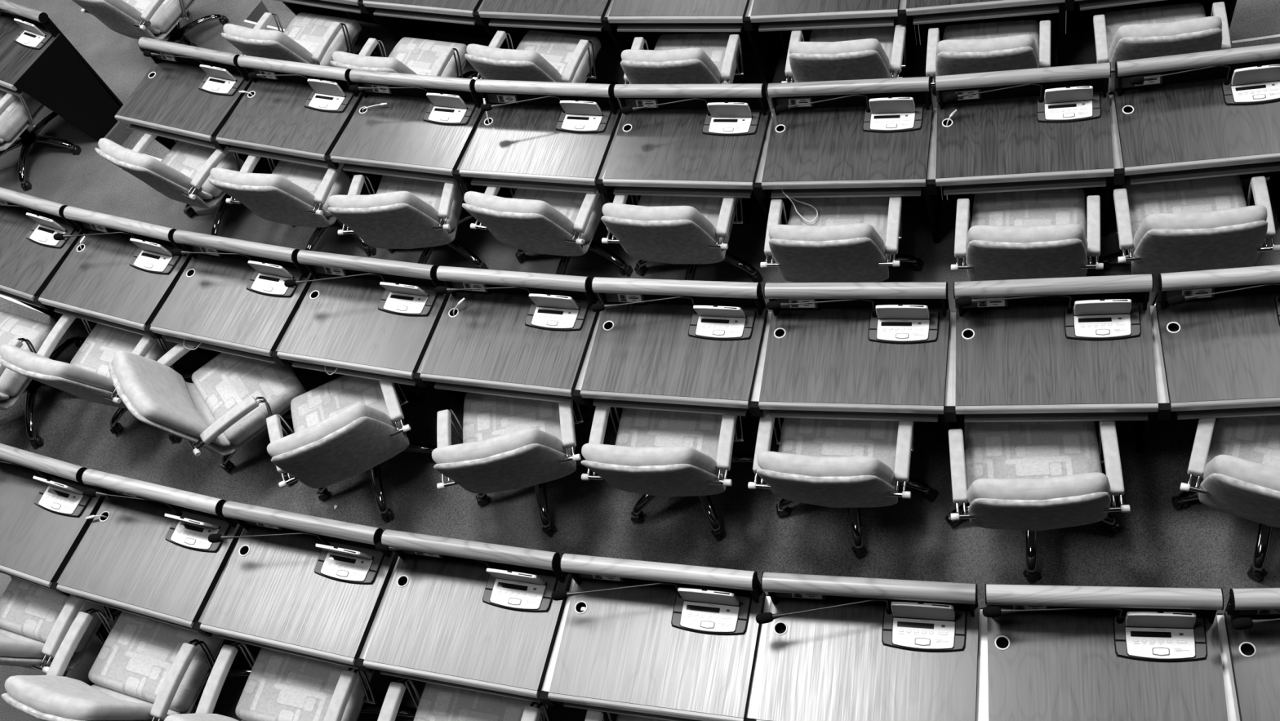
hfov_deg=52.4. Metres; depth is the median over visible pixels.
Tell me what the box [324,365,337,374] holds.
cable
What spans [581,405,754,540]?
swivel armchair
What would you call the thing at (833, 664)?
wooden desk
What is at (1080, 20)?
wooden desk
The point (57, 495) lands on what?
voting console
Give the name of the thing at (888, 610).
socket
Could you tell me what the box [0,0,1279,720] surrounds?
floor
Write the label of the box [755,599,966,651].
voting console
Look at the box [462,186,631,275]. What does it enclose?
swivel armchair
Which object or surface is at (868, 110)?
socket
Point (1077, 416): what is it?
shelf
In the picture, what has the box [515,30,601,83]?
seat cushion
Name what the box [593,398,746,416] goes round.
shelf
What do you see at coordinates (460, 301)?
cable
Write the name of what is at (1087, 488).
cushion
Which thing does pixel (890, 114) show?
voting console
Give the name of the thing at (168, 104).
wooden desk
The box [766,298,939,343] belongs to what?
voting console
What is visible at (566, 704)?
shelf
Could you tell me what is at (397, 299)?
voting console
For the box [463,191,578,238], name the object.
cushion
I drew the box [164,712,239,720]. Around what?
backrest
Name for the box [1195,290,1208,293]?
print
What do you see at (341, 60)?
cushion
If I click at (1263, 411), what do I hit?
shelf
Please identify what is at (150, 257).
voting console
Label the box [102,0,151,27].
cushion
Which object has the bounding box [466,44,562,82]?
cushion
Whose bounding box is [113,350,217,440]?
backrest
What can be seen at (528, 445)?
cushion
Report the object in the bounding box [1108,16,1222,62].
cushion
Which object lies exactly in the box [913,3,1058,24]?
shelf
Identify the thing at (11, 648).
cushion
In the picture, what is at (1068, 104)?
voting console
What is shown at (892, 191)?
shelf
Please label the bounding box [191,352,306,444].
seat cushion
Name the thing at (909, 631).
print
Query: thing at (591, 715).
swivel armchair
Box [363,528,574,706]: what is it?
wooden desk
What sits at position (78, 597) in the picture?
shelf
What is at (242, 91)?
cable
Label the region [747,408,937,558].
swivel armchair
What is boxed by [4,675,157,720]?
cushion
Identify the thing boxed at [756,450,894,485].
cushion
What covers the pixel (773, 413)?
shelf
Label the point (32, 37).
voting console
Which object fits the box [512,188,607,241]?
seat cushion
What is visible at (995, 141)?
wooden desk
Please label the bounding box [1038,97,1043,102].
socket
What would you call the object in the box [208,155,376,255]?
swivel armchair
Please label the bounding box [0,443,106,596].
wooden desk
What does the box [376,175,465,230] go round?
seat cushion
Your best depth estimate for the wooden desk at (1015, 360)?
5.13 m
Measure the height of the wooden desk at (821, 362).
0.970 m
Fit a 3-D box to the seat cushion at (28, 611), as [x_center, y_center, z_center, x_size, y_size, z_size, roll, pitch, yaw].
[-2.666,1.066,5.965,0.524,0.127,0.444,10,62,23]
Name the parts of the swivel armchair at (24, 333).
lumbar panel, leg, leg, leg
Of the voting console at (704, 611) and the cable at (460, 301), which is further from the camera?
the cable at (460, 301)
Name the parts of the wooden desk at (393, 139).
name plate, rail, panel, support panel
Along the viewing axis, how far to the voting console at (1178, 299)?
4.96 m
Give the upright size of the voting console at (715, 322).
0.168 m
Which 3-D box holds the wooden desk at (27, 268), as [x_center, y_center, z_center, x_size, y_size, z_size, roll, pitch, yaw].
[-3.333,-0.464,7.334,0.794,0.970,0.501,15,65,25]
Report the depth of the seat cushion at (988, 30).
7.14 m
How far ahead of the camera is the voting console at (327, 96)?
7.41 m
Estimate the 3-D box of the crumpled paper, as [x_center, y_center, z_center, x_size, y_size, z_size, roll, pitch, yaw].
[-0.212,0.937,4.901,0.023,0.016,0.016,-1,59,17]
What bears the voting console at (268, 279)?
on the wooden desk at (211, 304)
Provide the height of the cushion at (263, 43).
0.433 m
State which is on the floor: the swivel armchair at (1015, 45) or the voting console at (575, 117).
the swivel armchair at (1015, 45)
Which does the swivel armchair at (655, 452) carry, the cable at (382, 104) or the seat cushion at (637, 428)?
the seat cushion at (637, 428)
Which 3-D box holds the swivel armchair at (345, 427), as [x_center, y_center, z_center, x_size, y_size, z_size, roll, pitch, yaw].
[-1.426,0.307,6.252,0.712,0.918,0.768,-24,55,1]
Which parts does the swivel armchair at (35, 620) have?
lumbar panel, arm rod, leg, leg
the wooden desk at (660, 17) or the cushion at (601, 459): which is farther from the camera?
the wooden desk at (660, 17)
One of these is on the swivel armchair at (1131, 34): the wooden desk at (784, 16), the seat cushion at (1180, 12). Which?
the seat cushion at (1180, 12)
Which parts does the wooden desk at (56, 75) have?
rail, panel, support panel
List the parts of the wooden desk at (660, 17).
panel, support panel, joint post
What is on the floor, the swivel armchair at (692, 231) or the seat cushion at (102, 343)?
the swivel armchair at (692, 231)
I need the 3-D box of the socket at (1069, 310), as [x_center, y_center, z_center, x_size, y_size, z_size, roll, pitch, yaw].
[1.721,-0.200,5.212,0.022,0.025,0.022,-1,59,16]
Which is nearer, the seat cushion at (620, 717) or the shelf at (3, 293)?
the seat cushion at (620, 717)
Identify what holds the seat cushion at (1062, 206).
on the swivel armchair at (1046, 233)
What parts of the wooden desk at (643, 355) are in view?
name plate, rail, panel, support panel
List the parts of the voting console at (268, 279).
lid, frame, frame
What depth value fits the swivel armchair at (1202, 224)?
5.71 m
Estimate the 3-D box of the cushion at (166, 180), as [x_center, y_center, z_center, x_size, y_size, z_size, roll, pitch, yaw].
[-2.885,-1.123,7.620,0.524,0.433,0.198,22,68,28]
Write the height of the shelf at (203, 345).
0.013 m
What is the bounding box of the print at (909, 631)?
[898,620,946,642]
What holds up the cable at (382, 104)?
on the wooden desk at (393, 139)
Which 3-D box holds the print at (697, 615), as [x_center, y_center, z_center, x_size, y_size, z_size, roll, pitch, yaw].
[0.255,0.924,4.730,0.170,0.001,0.075,2,60,19]
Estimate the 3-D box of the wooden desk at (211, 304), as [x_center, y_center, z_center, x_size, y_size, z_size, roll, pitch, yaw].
[-1.937,-0.149,6.702,0.794,0.970,0.501,10,63,23]
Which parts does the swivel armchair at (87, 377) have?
arm rod, leg, leg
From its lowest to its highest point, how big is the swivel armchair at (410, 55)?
0.918 m
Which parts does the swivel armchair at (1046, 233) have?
arm rod, arm rod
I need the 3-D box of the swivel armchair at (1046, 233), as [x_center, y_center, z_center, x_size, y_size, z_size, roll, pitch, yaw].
[1.834,-0.588,6.112,0.712,0.918,0.763,1,59,18]
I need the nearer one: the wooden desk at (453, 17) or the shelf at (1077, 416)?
the shelf at (1077, 416)
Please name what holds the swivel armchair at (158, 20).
on the floor
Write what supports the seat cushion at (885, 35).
on the swivel armchair at (866, 52)
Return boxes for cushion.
[0,89,41,141]
[0,310,53,395]
[0,344,116,394]
[0,577,106,652]
[0,632,53,659]
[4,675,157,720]
[70,323,178,377]
[88,610,222,711]
[97,137,202,194]
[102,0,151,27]
[122,0,192,32]
[160,140,244,197]
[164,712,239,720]
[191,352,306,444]
[209,167,323,209]
[222,23,319,65]
[235,647,372,720]
[266,403,395,457]
[271,160,352,211]
[283,12,361,66]
[290,374,404,432]
[328,191,444,225]
[332,51,417,74]
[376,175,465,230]
[388,37,467,77]
[413,682,547,720]
[431,427,565,463]
[462,391,575,455]
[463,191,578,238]
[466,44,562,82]
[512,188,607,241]
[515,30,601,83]
[581,443,718,475]
[602,203,717,240]
[615,407,724,474]
[615,713,669,720]
[621,48,721,84]
[637,195,738,244]
[653,32,739,84]
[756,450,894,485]
[768,222,885,257]
[777,417,899,484]
[787,196,891,262]
[789,38,891,75]
[808,23,897,78]
[935,35,1039,67]
[942,19,1039,54]
[964,414,1102,489]
[965,223,1088,253]
[966,471,1110,504]
[970,187,1086,237]
[1104,2,1206,53]
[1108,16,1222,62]
[1122,174,1246,256]
[1133,205,1267,251]
[1203,414,1279,479]
[1203,454,1279,490]
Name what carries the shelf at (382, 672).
attached to the wooden desk at (434, 624)
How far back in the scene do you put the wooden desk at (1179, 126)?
5.84 m
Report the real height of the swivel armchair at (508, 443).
0.918 m
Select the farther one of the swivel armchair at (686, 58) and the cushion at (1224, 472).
the swivel armchair at (686, 58)
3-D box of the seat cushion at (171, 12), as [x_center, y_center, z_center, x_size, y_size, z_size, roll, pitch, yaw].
[-3.492,-2.589,9.382,0.524,0.127,0.444,20,67,27]
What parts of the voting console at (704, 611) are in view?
lid, frame, frame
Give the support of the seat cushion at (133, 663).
on the swivel armchair at (145, 668)
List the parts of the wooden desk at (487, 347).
name plate, rail, panel, support panel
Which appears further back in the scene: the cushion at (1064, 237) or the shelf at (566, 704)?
the cushion at (1064, 237)
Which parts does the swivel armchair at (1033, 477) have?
leg, arm rod, leg, leg, arm rod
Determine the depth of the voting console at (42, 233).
7.04 m
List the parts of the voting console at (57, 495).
lid, frame, frame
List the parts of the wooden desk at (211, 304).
name plate, rail, panel, support panel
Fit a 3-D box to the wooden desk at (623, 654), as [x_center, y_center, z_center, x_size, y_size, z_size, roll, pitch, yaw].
[0.155,1.183,4.977,0.778,0.970,0.501,2,60,19]
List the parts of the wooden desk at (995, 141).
name plate, rail, panel, support panel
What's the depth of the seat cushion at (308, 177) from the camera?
7.54 m
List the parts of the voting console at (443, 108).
lid, frame, frame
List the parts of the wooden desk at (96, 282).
name plate, rail, panel, support panel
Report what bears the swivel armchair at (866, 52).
on the floor
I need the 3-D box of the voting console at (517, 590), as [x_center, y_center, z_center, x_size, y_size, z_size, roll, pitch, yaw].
[-0.688,0.826,5.001,0.721,0.168,0.155,5,60,20]
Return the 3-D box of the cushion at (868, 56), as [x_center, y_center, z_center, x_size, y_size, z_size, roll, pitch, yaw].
[1.069,-1.582,6.995,0.524,0.433,0.198,2,60,18]
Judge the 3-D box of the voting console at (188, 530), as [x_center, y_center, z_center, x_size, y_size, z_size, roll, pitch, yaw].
[-2.077,0.661,5.537,0.664,0.168,0.155,9,62,22]
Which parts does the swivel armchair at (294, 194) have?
arm rod, arm rod, leg, lumbar panel, leg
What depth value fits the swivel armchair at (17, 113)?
8.69 m
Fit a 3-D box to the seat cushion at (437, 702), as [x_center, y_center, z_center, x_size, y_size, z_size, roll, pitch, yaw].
[-0.628,1.395,5.124,0.524,0.127,0.444,4,60,20]
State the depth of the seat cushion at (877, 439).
5.50 m
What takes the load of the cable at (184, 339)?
hanging from the wooden desk at (211, 304)
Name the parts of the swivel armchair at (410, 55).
leg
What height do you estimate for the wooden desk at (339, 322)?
0.970 m
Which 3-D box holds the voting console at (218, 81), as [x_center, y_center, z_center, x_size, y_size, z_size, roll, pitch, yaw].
[-2.695,-1.736,7.784,0.676,0.168,0.155,15,64,25]
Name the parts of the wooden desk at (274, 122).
name plate, rail, panel, support panel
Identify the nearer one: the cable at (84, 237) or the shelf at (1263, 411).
the shelf at (1263, 411)
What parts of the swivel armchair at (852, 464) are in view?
arm rod, leg, leg, arm rod, leg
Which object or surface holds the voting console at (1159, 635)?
on the wooden desk at (1052, 664)
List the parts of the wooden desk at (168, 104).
name plate, support panel, rail, panel, support panel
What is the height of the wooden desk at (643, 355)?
0.970 m
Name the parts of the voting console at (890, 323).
lid, frame, frame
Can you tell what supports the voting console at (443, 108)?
on the wooden desk at (393, 139)
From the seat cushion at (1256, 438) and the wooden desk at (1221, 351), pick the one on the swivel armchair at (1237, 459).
the seat cushion at (1256, 438)
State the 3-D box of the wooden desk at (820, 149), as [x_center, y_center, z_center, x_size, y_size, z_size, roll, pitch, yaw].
[1.101,-0.901,6.542,0.828,0.970,0.501,1,59,18]
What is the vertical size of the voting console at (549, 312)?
0.168 m
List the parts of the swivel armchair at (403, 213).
arm rod, leg, arm rod, leg, leg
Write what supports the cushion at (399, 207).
on the swivel armchair at (403, 213)
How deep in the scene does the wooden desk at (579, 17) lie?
7.82 m
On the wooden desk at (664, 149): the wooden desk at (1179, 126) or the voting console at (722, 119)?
the voting console at (722, 119)
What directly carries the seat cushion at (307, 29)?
on the swivel armchair at (308, 38)
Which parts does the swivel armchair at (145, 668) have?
lumbar panel, leg, leg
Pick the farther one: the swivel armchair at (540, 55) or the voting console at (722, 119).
the swivel armchair at (540, 55)
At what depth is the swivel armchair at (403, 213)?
6.99 m
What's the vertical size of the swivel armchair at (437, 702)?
0.918 m
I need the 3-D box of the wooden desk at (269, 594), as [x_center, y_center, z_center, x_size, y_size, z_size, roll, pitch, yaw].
[-1.287,1.070,5.497,0.778,0.970,0.501,7,61,21]
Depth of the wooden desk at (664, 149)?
6.55 m
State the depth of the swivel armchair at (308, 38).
8.38 m
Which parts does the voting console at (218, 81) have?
frame, lid, frame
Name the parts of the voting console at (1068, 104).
lid, frame, frame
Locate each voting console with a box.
[0,10,53,49]
[0,204,75,248]
[0,461,91,517]
[53,231,182,274]
[84,488,231,552]
[142,50,244,96]
[171,248,302,297]
[208,532,385,583]
[248,72,354,112]
[284,273,438,316]
[348,84,476,125]
[375,542,558,612]
[435,285,589,331]
[480,96,612,133]
[551,582,751,635]
[591,296,756,340]
[621,97,760,136]
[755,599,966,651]
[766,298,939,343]
[775,94,924,133]
[944,83,1101,123]
[955,294,1141,340]
[982,605,1207,662]
[1129,64,1279,105]
[1167,283,1279,325]
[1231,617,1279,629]
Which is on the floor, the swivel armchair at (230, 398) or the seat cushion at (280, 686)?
the swivel armchair at (230, 398)
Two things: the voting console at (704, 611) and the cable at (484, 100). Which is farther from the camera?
the cable at (484, 100)
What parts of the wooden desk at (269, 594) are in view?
name plate, rail, panel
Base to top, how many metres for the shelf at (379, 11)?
0.013 m
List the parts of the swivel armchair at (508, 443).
arm rod, leg, leg, arm rod, leg, leg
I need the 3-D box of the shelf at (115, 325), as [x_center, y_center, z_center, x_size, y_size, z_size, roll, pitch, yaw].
[-2.714,-0.387,6.859,0.688,0.013,0.468,13,64,24]
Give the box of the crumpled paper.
[580,606,586,611]
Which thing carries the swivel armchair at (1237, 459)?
on the floor
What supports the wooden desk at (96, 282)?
on the floor
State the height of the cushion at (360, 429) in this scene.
0.433 m
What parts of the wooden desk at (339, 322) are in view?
name plate, rail, panel, support panel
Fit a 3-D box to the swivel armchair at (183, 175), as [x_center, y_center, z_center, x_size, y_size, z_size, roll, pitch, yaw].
[-2.660,-1.206,7.898,0.721,0.918,0.819,22,68,28]
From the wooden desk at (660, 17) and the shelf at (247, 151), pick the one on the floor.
the wooden desk at (660, 17)
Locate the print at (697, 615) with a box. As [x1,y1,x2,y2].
[686,604,728,626]
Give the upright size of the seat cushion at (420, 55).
0.127 m
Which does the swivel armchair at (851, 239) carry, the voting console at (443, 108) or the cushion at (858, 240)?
the cushion at (858, 240)
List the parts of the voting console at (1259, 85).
frame, frame, lid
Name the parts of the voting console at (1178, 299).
frame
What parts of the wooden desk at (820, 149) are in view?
name plate, rail, panel, support panel, joint post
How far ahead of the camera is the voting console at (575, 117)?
6.80 m
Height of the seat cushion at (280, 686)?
0.127 m
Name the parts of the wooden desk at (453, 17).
panel, support panel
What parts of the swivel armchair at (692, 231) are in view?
arm rod, leg, leg, arm rod, leg, leg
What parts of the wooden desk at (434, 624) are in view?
name plate, rail, panel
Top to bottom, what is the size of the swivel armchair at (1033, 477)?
0.918 m
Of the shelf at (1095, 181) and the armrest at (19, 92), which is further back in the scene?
the armrest at (19, 92)
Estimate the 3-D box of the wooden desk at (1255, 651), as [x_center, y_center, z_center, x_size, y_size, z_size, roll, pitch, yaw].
[2.361,1.154,4.309,0.778,0.970,0.501,-4,58,15]
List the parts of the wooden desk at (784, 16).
panel, support panel, joint post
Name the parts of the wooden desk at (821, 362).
name plate, rail, panel, support panel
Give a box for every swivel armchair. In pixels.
[0,89,80,190]
[0,310,85,448]
[0,314,198,441]
[0,575,122,676]
[1,608,251,720]
[71,0,228,64]
[94,133,258,235]
[107,343,311,484]
[164,640,417,720]
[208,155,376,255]
[221,12,380,66]
[266,374,437,522]
[327,174,488,269]
[330,37,480,78]
[377,677,550,720]
[431,391,586,536]
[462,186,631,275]
[464,30,620,86]
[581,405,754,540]
[584,709,669,720]
[600,194,762,282]
[620,32,743,84]
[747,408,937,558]
[760,196,923,282]
[781,23,906,83]
[925,19,1050,95]
[945,414,1130,582]
[951,187,1103,280]
[1093,1,1231,95]
[1097,174,1279,305]
[1171,414,1279,581]
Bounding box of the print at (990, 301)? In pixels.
[990,301,1001,304]
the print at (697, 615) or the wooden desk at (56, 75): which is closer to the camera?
the print at (697, 615)
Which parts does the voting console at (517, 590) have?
lid, frame, frame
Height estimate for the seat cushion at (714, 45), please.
0.127 m
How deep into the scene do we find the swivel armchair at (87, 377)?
6.72 m
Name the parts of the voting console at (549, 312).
lid, frame, frame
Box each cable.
[80,235,85,249]
[85,515,107,519]
[182,338,201,349]
[239,90,253,96]
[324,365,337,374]
[362,102,387,112]
[453,297,465,315]
[483,97,489,124]
[781,189,817,222]
[946,109,957,125]
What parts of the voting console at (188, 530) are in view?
lid, frame, frame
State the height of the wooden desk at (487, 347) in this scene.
0.970 m
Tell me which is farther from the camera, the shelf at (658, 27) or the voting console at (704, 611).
the shelf at (658, 27)
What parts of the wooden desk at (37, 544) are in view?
rail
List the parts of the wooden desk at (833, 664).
name plate, rail, panel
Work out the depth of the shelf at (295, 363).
6.14 m
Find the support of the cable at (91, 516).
on the wooden desk at (124, 561)
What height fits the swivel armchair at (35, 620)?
0.918 m
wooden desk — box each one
[0,0,123,141]
[0,186,97,324]
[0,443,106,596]
[38,205,221,359]
[56,468,244,636]
[114,36,279,173]
[150,229,343,382]
[200,500,399,672]
[215,54,382,194]
[274,0,439,44]
[276,249,467,407]
[330,69,515,198]
[363,0,538,49]
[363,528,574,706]
[420,266,622,429]
[458,79,640,205]
[478,0,657,53]
[547,553,770,720]
[580,276,783,445]
[602,83,792,224]
[607,0,785,84]
[750,0,919,77]
[755,571,988,720]
[758,281,958,447]
[761,76,946,243]
[906,0,1074,66]
[934,62,1124,236]
[953,274,1171,453]
[985,583,1239,720]
[1066,0,1236,34]
[1111,43,1279,222]
[1155,264,1279,419]
[1223,587,1279,720]
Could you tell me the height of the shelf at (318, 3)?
0.013 m
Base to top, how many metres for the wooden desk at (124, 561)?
0.970 m
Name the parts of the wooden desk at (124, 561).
name plate, rail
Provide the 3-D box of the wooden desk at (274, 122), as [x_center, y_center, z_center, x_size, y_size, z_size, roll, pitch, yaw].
[-1.921,-1.254,7.703,0.828,0.970,0.501,12,63,24]
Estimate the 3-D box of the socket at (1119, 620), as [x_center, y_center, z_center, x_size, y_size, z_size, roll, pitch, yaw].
[1.602,0.866,4.343,0.022,0.025,0.022,-2,59,16]
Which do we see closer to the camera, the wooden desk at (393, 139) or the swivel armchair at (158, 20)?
the wooden desk at (393, 139)
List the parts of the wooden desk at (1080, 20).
support panel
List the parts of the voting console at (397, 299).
lid, frame, frame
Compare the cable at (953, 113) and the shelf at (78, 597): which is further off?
the cable at (953, 113)
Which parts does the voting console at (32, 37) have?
frame, lid, frame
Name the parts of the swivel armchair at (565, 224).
arm rod, leg, leg, arm rod, leg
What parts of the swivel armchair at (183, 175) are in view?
arm rod, leg, lumbar panel, leg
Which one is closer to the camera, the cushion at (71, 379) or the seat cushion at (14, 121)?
the cushion at (71, 379)
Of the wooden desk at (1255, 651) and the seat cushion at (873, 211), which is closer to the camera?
the wooden desk at (1255, 651)
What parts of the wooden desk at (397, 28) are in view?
support panel, panel, support panel, joint post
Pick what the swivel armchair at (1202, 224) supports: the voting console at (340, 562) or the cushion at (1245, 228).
the cushion at (1245, 228)
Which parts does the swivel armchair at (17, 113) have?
leg, leg, leg, leg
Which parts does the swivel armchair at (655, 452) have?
arm rod, leg, leg, arm rod, leg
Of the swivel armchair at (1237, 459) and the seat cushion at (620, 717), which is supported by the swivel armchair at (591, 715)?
the seat cushion at (620, 717)
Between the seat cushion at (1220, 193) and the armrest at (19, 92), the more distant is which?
the armrest at (19, 92)
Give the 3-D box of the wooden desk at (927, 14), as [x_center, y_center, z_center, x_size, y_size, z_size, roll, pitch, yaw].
[1.956,-1.947,7.248,0.862,0.970,0.501,-1,59,17]
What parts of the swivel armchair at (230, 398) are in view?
arm rod, lumbar panel, leg, leg, leg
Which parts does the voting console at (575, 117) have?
lid, frame, frame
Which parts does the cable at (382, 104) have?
cord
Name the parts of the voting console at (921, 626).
lid, frame, frame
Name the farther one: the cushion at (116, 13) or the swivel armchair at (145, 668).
the cushion at (116, 13)
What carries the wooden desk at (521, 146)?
on the floor
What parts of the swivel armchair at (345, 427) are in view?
arm rod, leg, leg, arm rod, leg, leg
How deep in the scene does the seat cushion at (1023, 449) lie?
5.25 m
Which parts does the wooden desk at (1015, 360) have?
name plate, rail, panel, support panel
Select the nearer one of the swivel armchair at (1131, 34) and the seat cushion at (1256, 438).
the seat cushion at (1256, 438)
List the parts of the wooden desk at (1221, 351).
name plate, panel, rail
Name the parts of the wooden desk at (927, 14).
panel, support panel, joint post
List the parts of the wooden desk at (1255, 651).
panel, name plate, rail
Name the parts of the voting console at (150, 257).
lid, frame, frame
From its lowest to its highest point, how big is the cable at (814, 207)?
0.160 m
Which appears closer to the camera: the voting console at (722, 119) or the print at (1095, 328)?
the print at (1095, 328)
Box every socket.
[866,106,871,112]
[871,311,877,317]
[885,607,892,613]
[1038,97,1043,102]
[1066,307,1072,314]
[1115,616,1123,623]
[1223,79,1229,85]
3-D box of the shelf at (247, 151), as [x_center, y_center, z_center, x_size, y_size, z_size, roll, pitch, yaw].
[-1.994,-1.349,7.552,0.722,0.013,0.468,12,63,24]
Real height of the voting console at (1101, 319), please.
0.168 m
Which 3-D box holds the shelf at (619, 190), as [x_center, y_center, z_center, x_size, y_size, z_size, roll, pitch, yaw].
[0.257,-1.029,6.650,0.722,0.013,0.468,4,60,20]
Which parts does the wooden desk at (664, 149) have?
name plate, rail, panel, support panel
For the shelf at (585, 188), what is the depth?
6.83 m
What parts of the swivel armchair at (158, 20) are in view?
lumbar panel, leg, leg, leg, leg, leg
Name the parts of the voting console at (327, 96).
frame, lid, frame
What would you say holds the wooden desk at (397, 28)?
on the floor
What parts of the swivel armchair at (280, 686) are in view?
leg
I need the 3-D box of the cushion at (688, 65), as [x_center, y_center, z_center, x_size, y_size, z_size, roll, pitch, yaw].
[0.172,-1.608,7.290,0.524,0.433,0.198,3,60,19]
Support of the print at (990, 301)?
attached to the wooden desk at (1015, 360)
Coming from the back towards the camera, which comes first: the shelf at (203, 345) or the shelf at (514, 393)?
the shelf at (203, 345)
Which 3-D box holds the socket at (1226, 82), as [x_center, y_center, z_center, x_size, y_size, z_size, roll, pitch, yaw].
[2.661,-1.262,5.899,0.022,0.025,0.022,-4,58,15]
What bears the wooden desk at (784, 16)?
on the floor
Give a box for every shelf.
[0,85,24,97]
[0,290,40,307]
[0,570,55,591]
[53,306,151,337]
[75,595,197,631]
[127,124,216,148]
[164,335,275,363]
[217,634,358,669]
[228,145,328,168]
[274,0,361,13]
[291,360,416,386]
[342,163,455,183]
[373,8,475,25]
[380,670,538,702]
[434,382,573,403]
[471,177,596,193]
[488,17,603,31]
[563,702,702,720]
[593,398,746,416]
[613,186,751,198]
[617,22,742,31]
[758,16,894,31]
[769,409,937,422]
[770,186,921,198]
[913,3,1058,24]
[943,177,1106,195]
[964,411,1148,422]
[1079,0,1164,10]
[1129,160,1279,184]
[1176,405,1279,419]
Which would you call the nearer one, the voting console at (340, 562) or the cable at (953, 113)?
the voting console at (340, 562)
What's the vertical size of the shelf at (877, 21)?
0.013 m
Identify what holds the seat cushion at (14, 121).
on the swivel armchair at (17, 113)
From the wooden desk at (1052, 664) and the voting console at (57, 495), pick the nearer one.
the wooden desk at (1052, 664)
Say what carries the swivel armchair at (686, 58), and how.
on the floor
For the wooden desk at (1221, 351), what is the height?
0.970 m
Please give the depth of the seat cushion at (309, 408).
6.31 m
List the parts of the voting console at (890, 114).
lid, frame, frame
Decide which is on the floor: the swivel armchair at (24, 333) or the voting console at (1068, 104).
the swivel armchair at (24, 333)
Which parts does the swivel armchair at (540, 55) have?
leg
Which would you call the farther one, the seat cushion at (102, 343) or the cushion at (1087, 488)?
the seat cushion at (102, 343)
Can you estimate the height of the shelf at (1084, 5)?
0.013 m
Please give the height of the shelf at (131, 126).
0.013 m
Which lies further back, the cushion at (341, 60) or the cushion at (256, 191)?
the cushion at (341, 60)
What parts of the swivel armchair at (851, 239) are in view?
arm rod, arm rod, leg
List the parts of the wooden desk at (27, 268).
rail, support panel, panel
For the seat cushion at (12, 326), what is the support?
on the swivel armchair at (24, 333)
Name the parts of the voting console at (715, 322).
lid, frame, frame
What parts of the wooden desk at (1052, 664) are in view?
name plate, rail, panel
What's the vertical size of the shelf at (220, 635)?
0.013 m
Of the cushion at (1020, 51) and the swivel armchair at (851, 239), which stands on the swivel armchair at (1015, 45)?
the cushion at (1020, 51)
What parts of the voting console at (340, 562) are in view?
lid, frame, frame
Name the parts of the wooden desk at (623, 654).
name plate, rail, panel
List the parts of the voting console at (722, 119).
lid, frame, frame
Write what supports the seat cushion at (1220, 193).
on the swivel armchair at (1202, 224)
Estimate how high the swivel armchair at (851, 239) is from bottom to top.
0.918 m
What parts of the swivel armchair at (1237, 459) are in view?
leg, arm rod, leg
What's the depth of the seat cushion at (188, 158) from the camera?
7.87 m
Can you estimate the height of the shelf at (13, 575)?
0.013 m
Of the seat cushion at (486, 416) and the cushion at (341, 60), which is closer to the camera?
the seat cushion at (486, 416)
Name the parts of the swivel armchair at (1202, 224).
leg, arm rod, leg, arm rod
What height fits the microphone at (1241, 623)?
0.168 m
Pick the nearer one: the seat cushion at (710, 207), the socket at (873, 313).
the socket at (873, 313)
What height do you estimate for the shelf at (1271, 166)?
0.013 m
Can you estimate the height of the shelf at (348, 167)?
0.013 m
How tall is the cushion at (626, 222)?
0.433 m
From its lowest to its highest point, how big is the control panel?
0.001 m
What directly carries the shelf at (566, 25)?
attached to the wooden desk at (579, 17)
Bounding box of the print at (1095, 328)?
[1093,326,1126,331]
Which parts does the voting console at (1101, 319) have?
lid, frame, frame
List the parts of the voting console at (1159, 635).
frame, lid, frame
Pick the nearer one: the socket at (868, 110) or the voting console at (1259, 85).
the voting console at (1259, 85)
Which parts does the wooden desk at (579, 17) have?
panel, support panel, joint post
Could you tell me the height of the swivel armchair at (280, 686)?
0.918 m
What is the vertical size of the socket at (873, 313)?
0.025 m
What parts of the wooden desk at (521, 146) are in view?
name plate, rail, panel, support panel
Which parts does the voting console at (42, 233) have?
frame, lid, frame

